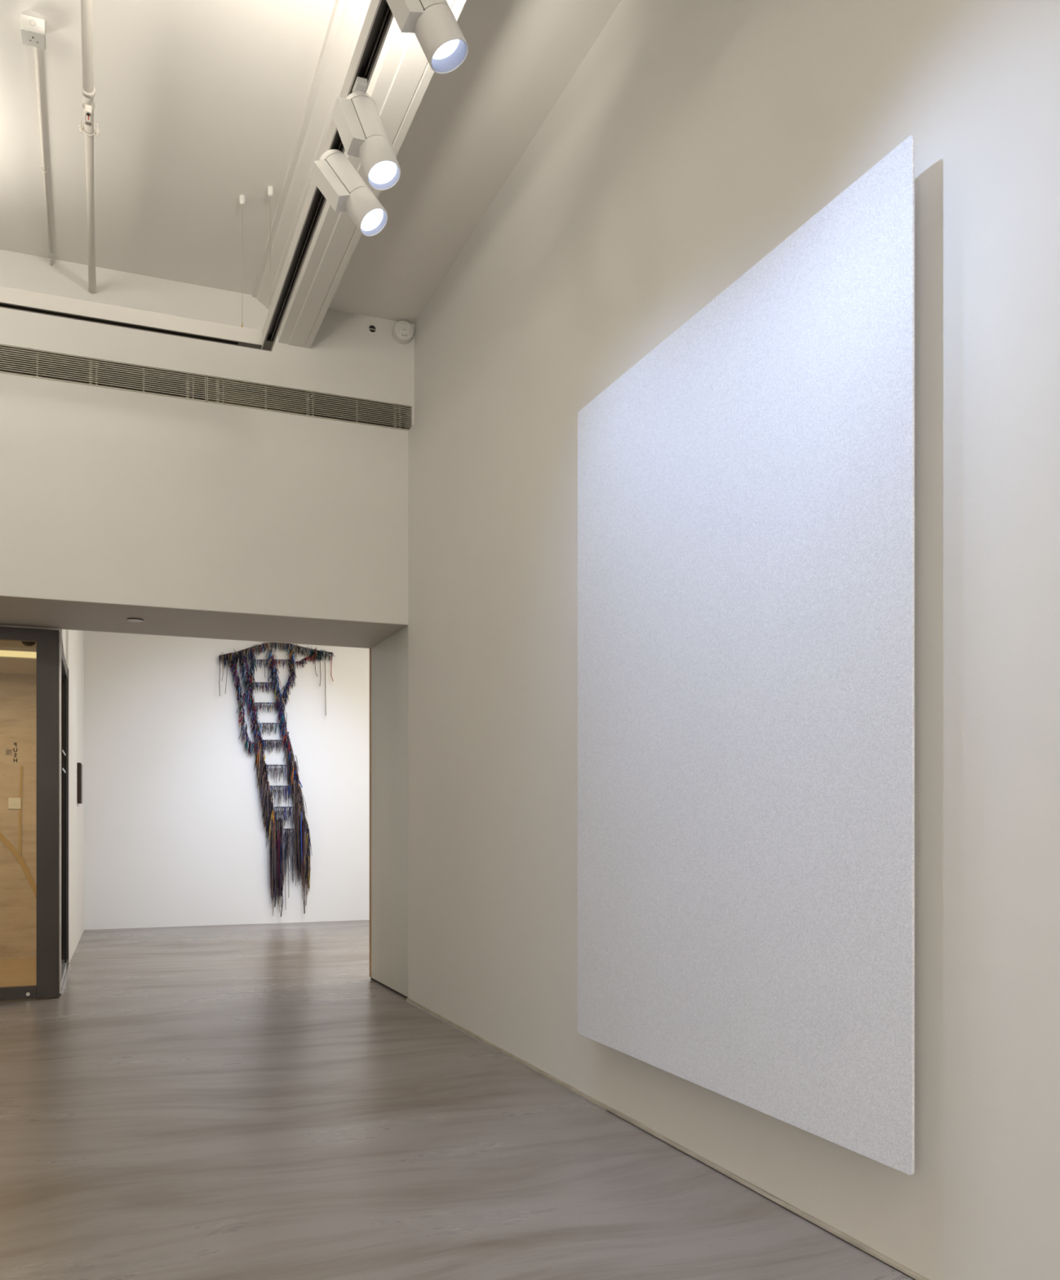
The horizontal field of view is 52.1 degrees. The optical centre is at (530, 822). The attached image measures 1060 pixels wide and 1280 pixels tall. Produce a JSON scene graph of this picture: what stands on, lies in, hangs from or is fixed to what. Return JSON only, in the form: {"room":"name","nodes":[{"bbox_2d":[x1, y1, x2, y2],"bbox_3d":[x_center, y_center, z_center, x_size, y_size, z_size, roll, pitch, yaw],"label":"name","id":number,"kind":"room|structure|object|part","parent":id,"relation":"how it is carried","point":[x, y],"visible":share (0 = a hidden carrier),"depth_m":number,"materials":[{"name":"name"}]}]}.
{"room":"museum","nodes":[
{"label":"museum","id":0,"kind":"room"},
{"bbox_2d":[0,672,36,904],"bbox_3d":[-5.951,-0.260,7.635,4.800,1.780,0.150,0,0,-22],"label":"wall","id":1,"kind":"structure","parent":0,"point":[18,692],"depth_m":8.38,"materials":[{"name":"wood"}]},
{"bbox_2d":[8,797,20,808],"bbox_3d":[-3.973,-0.150,8.359,0.086,0.086,0.014,0,0,-22],"label":"wall switch","id":2,"kind":"object","parent":1,"relation":"attached to","point":[13,802],"visible":1,"depth_m":8.35,"materials":[{"name":"beige plastic"}]},
{"bbox_2d":[0,903,36,959],"bbox_3d":[-5.948,0.840,7.628,4.800,0.420,0.165,0,0,-22],"label":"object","id":3,"kind":"structure","parent":1,"relation":"attached to","point":[18,922],"depth_m":8.36,"materials":[{"name":"wood"}]},
{"bbox_2d":[0,832,36,899],"bbox_3d":[-4.023,0.252,8.341,0.494,0.755,0.004,0,0,-22],"label":"strip","id":4,"kind":"object","parent":1,"relation":"attached to","point":[2,838],"visible":0.79,"depth_m":8.38,"materials":[{"name":"brown wood"}]},
{"bbox_2d":[18,765,22,854],"bbox_3d":[-3.936,-0.099,8.377,0.031,0.688,0.004,0,0,-22],"label":"strip","id":5,"kind":"object","parent":1,"relation":"attached to","point":[21,766],"visible":1,"depth_m":8.38,"materials":[{"name":"brown wood"}]},
{"bbox_2d":[0,624,48,675],"bbox_3d":[-5.548,-1.200,6.655,4.800,0.100,2.270,0,0,-22],"label":"ceiling","id":6,"kind":"structure","parent":0,"point":[15,657],"depth_m":7.55,"materials":[{"name":"paint"}]},
{"bbox_2d":[18,640,36,646],"bbox_3d":[-3.129,-1.125,6.768,0.116,0.047,0.116,0,0,-22],"label":"dome camera","id":7,"kind":"object","parent":6,"relation":"attached to","point":[26,643],"visible":0.49,"depth_m":6.75,"materials":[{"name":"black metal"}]},
{"bbox_2d":[48,628,84,963],"bbox_3d":[-3.678,-0.750,8.630,0.182,3.600,4.283,0,0,-22],"label":"wall","id":8,"kind":"structure","parent":0,"point":[72,641],"depth_m":9.03,"materials":[{"name":"paint"}]},
{"bbox_2d":[59,643,70,994],"bbox_3d":[-3.161,-0.035,7.301,0.082,2.170,1.511,0,0,-21],"label":"door","id":9,"kind":"structure","parent":8,"relation":"in","point":[64,670],"depth_m":7.69,"materials":[{"name":"brown metal"}]},
{"bbox_3d":[-3.156,-0.025,7.266,0.010,2.030,1.260,0,0,-21],"label":"glass pane","id":10,"kind":"part","parent":9,"relation":"part of","materials":[{"name":"glass"}]},
{"bbox_3d":[-3.156,1.018,7.266,0.066,0.056,1.261,0,0,-21],"label":"rail","id":11,"kind":"part","parent":9,"relation":"part of","materials":[{"name":"silver metal"}]},
{"bbox_3d":[-3.155,-1.080,7.266,0.068,0.080,1.261,0,0,-21],"label":"rail","id":12,"kind":"part","parent":9,"relation":"part of","materials":[{"name":"brown metal"}]},
{"bbox_2d":[77,762,82,804],"bbox_3d":[-3.906,-0.342,9.412,0.033,0.347,0.281,0,0,-20],"label":"framed piece","id":13,"kind":"object","parent":8,"relation":"attached to","point":[79,764],"visible":1,"depth_m":9.28,"materials":[{"name":"brown wood"}]},
{"bbox_3d":[-3.892,-0.343,9.417,0.004,0.315,0.280,0,0,-20],"label":"panel","id":14,"kind":"part","parent":13,"relation":"part of","materials":[{"name":"black"}]},
{"bbox_2d":[0,249,414,647],"bbox_3d":[-4.851,-1.100,5.223,9.000,4.300,0.910,0,0,-22],"label":"wall","id":15,"kind":"structure","parent":0,"point":[110,495],"depth_m":5.97,"materials":[{"name":"paint"}]},
{"bbox_2d":[0,626,61,999],"bbox_3d":[-3.430,-0.054,6.305,1.292,2.201,0.109,0,0,-22],"label":"door","id":16,"kind":"structure","parent":15,"relation":"in","point":[48,642],"depth_m":6.48,"materials":[{"name":"brown metal"}]},
{"bbox_3d":[-3.427,-1.119,6.279,1.038,0.073,0.046,0,0,-22],"label":"rail","id":17,"kind":"part","parent":16,"relation":"part of","materials":[{"name":"brown metal"}]},
{"bbox_3d":[-3.427,1.008,6.279,1.038,0.072,0.046,0,0,-22],"label":"rail","id":18,"kind":"part","parent":16,"relation":"part of","materials":[{"name":"brown metal"}]},
{"bbox_2d":[0,344,206,402],"bbox_3d":[-4.326,-2.397,5.029,5.424,0.147,0.158,0,0,-22],"label":"air vent","id":19,"kind":"object","parent":15,"relation":"in","point":[91,375],"visible":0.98,"depth_m":5.82,"materials":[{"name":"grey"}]},
{"bbox_2d":[127,617,143,622],"bbox_3d":[-2.275,-1.168,6.249,0.090,0.009,0.093,0,0,-22],"label":"cover plate","id":20,"kind":"object","parent":15,"relation":"attached to","point":[132,620],"visible":1,"depth_m":6.22,"materials":[{"name":"white metal"}]},
{"bbox_2d":[204,375,411,431],"bbox_3d":[-1.273,-2.397,6.284,1.170,0.147,0.158,0,0,-22],"label":"air vent","id":21,"kind":"object","parent":15,"relation":"in","point":[218,394],"visible":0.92,"depth_m":6.23,"materials":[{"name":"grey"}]},
{"bbox_3d":[-1.566,-2.404,6.200,0.540,0.093,0.020,0,0,-22],"label":"damper plate","id":22,"kind":"part","parent":21,"relation":"part of","materials":[{"name":"grey metal"}]},
{"bbox_2d":[366,322,378,335],"bbox_3d":[-0.922,-2.888,6.343,0.072,0.072,0.006,0,0,-22],"label":"air vent","id":23,"kind":"object","parent":15,"relation":"in","point":[372,329],"visible":1,"depth_m":6.34,"materials":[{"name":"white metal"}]},
{"bbox_2d":[391,320,413,343],"bbox_3d":[-0.747,-2.895,6.391,0.128,0.128,0.051,0,0,-22],"label":"smoke detector","id":24,"kind":"object","parent":15,"relation":"attached to","point":[402,331],"visible":1,"depth_m":6.37,"materials":[{"name":"white plastic"}]},
{"bbox_2d":[48,627,367,648],"bbox_3d":[-1.259,-0.750,9.608,5.420,3.600,4.470,0,0,-22],"label":"wall","id":25,"kind":"structure","parent":0,"point":[48,628],"depth_m":6.90,"materials":[{"name":"paint"}]},
{"bbox_2d":[0,595,408,648],"bbox_3d":[-4.954,-1.174,5.181,8.777,0.004,0.909,0,0,-22],"label":"soffit","id":26,"kind":"structure","parent":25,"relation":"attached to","point":[15,611],"depth_m":6.34,"materials":[{"name":"paint"}]},
{"bbox_2d":[84,631,369,929],"bbox_3d":[-1.456,-0.950,11.955,7.600,4.000,0.180,0,0,-22],"label":"wall","id":27,"kind":"structure","parent":0,"point":[175,832],"depth_m":11.10,"materials":[{"name":"paint"}]},
{"bbox_2d":[217,642,333,916],"bbox_3d":[-2.626,-0.467,11.305,1.203,2.894,0.106,0,0,-22],"label":"sculpture","id":28,"kind":"object","parent":27,"relation":"hanging from","point":[300,841],"visible":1,"depth_m":11.29,"materials":[{"name":"multicoloured fabric"}]},
{"bbox_3d":[-3.175,-1.502,11.091,0.013,0.415,0.036,0,0,-16],"label":"loose cord","id":29,"kind":"part","parent":28,"relation":"part of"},
{"bbox_3d":[-3.112,-1.512,11.120,0.013,0.379,0.036,0,0,23],"label":"loose cord","id":30,"kind":"part","parent":28,"relation":"part of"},
{"bbox_3d":[-2.595,0.777,11.332,0.025,0.407,0.032,0,0,8],"label":"loose cord","id":31,"kind":"part","parent":28,"relation":"part of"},
{"bbox_3d":[-2.560,0.615,11.350,0.012,0.592,0.026,0,0,-13],"label":"loose cord","id":32,"kind":"part","parent":28,"relation":"part of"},
{"bbox_3d":[-2.529,0.488,11.362,0.009,0.593,0.026,0,0,-31],"label":"loose cord","id":33,"kind":"part","parent":28,"relation":"part of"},
{"bbox_3d":[-2.379,0.703,11.423,0.014,0.506,0.031,0,0,-30],"label":"loose cord","id":34,"kind":"part","parent":28,"relation":"part of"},
{"bbox_3d":[-2.353,0.661,11.433,0.011,0.423,0.039,0,0,27],"label":"loose cord","id":35,"kind":"part","parent":28,"relation":"part of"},
{"bbox_3d":[-2.171,-1.464,11.504,0.011,0.656,0.039,0,0,-29],"label":"loose cord","id":36,"kind":"part","parent":28,"relation":"part of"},
{"bbox_2d":[0,0,622,324],"bbox_3d":[-2.754,-3.112,0.057,8.950,0.309,10.600,0,0,-22],"label":"ceiling","id":37,"kind":"structure","parent":0,"point":[200,104],"depth_m":4.68,"materials":[{"name":"paint"}]},
{"bbox_2d":[19,13,45,49],"bbox_3d":[-1.857,-2.955,4.053,0.086,0.060,0.086,0,0,-22],"label":"junction box","id":38,"kind":"object","parent":37,"relation":"attached to","point":[33,32],"visible":1,"depth_m":4.03,"materials":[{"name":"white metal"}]},
{"bbox_3d":[-1.857,-2.931,4.053,0.086,0.010,0.086,0,0,-22],"label":"lid","id":39,"kind":"part","parent":38,"relation":"part of","materials":[{"name":"white plastic"}]},
{"bbox_2d":[33,46,53,266],"bbox_3d":[-2.191,-2.952,4.893,0.034,0.061,1.723,0,0,-22],"label":"conduit","id":40,"kind":"object","parent":37,"relation":"attached to","point":[44,168],"visible":0.95,"depth_m":4.77,"materials":[{"name":"white metal"}]},
{"bbox_2d":[77,0,100,293],"bbox_3d":[-0.427,-2.808,0.919,0.084,0.120,10.406,0,0,-21],"label":"pipe","id":41,"kind":"object","parent":37,"relation":"attached to","point":[87,88],"visible":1,"depth_m":4.33,"materials":[{"name":"white metal"}]},
{"bbox_2d":[84,104,92,115],"bbox_3d":[-1.737,-2.804,4.265,0.028,0.032,0.028,0,0,-22],"label":"outlet","id":42,"kind":"object","parent":41,"relation":"attached to","point":[88,108],"depth_m":4.26,"materials":[{"name":"white paint"}]},
{"bbox_2d":[0,0,394,351],"bbox_3d":[-2.229,-2.311,0.607,5.338,0.071,7.818,0,0,-22],"label":"track","id":43,"kind":"object","parent":37,"relation":"attached to","point":[379,18],"visible":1,"depth_m":4.79,"materials":[{"name":"white metal"}]},
{"bbox_3d":[-3.708,-2.311,4.198,5.336,0.071,0.050,0,0,-22],"label":"rail","id":44,"kind":"part","parent":43,"relation":"part of","materials":[{"name":"white metal"}]},
{"bbox_3d":[-1.303,-2.285,5.152,0.154,0.019,0.105,0,0,-22],"label":"corner plate","id":45,"kind":"part","parent":43,"relation":"part of","materials":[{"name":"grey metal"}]},
{"bbox_3d":[0.170,-2.311,1.593,0.052,0.071,7.819,0,0,-22],"label":"rail","id":46,"kind":"part","parent":43,"relation":"part of","materials":[{"name":"white metal"}]},
{"bbox_2d":[311,149,387,236],"bbox_3d":[-0.624,-2.118,3.630,0.298,0.313,0.177,0,0,35],"label":"track spotlight","id":47,"kind":"object","parent":43,"relation":"hanging from","point":[334,175],"visible":1,"depth_m":3.59,"materials":[{"name":"white metal"}]},
{"bbox_2d":[332,76,400,190],"bbox_3d":[-0.503,-2.117,3.342,0.210,0.315,0.144,0,0,39],"label":"track spotlight","id":48,"kind":"object","parent":43,"relation":"hanging from","point":[363,135],"visible":1,"depth_m":3.31,"materials":[{"name":"white metal"}]},
{"bbox_2d":[386,0,468,74],"bbox_3d":[-0.281,-2.100,2.768,0.250,0.349,0.153,0,0,6],"label":"track spotlight","id":49,"kind":"object","parent":43,"relation":"hanging from","point":[441,38],"visible":1,"depth_m":2.72,"materials":[{"name":"white metal"}]},
{"bbox_2d":[239,195,245,327],"bbox_3d":[-1.367,-2.664,5.152,0.028,0.635,0.028,0,0,-22],"label":"wire","id":50,"kind":"object","parent":37,"relation":"hanging from","point":[242,197],"visible":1,"depth_m":5.14,"materials":[{"name":"white plastic"}]},
{"bbox_2d":[239,195,245,205],"bbox_3d":[-1.367,-2.957,5.152,0.028,0.048,0.028,0,0,-22],"label":"ceiling mount","id":51,"kind":"object","parent":37,"relation":"attached to","point":[242,197],"depth_m":5.14,"materials":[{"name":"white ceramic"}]},
{"bbox_2d":[267,186,273,305],"bbox_3d":[-1.217,-2.664,5.084,0.028,0.637,0.028,0,0,-22],"label":"wire","id":52,"kind":"object","parent":37,"relation":"hanging from","point":[270,189],"visible":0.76,"depth_m":5.08,"materials":[{"name":"white plastic"}]},
{"bbox_2d":[267,186,273,196],"bbox_3d":[-1.217,-2.959,5.084,0.028,0.048,0.028,0,0,-22],"label":"ceiling mount","id":53,"kind":"object","parent":37,"relation":"attached to","point":[270,189],"depth_m":5.07,"materials":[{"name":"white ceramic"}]},
{"bbox_2d":[252,0,466,348],"bbox_3d":[0.521,-2.956,1.306,0.325,0.488,10.424,0,0,-22],"label":"ceiling beam","id":54,"kind":"structure","parent":37,"relation":"attached to","point":[402,76],"depth_m":4.64,"materials":[{"name":"paint"}]},
{"bbox_2d":[0,920,914,1279],"bbox_3d":[-1.483,1.123,3.607,14.000,0.154,16.200,0,0,-22],"label":"floor","id":55,"kind":"structure","parent":0,"point":[237,1101],"depth_m":3.49,"materials":[{"name":"wood"}]},
{"bbox_2d":[408,0,1059,1279],"bbox_3d":[1.362,-1.100,1.652,0.223,4.300,10.420,0,0,-22],"label":"wall","id":56,"kind":"structure","parent":0,"point":[807,97],"depth_m":2.98,"materials":[{"name":"paint"}]},
{"bbox_2d":[369,625,408,998],"bbox_3d":[-0.879,-0.060,6.873,0.052,2.221,0.935,0,0,-22],"label":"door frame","id":57,"kind":"structure","parent":56,"relation":"attached to","point":[388,659],"depth_m":6.82,"materials":[{"name":"beige paint"}]},
{"bbox_2d":[406,997,929,1279],"bbox_3d":[1.028,1.042,2.163,0.031,0.015,9.220,0,0,-22],"label":"baseboard","id":58,"kind":"structure","parent":56,"relation":"attached to","point":[838,1233],"depth_m":3.34,"materials":[{"name":"grey"}]},
{"bbox_2d":[577,135,915,1175],"bbox_3d":[0.548,-0.371,3.232,0.078,2.311,1.764,0,0,-22],"label":"painting","id":59,"kind":"object","parent":56,"relation":"attached to","point":[746,486],"visible":1,"depth_m":2.92,"materials":[{"name":"white fabric"}]}
]}

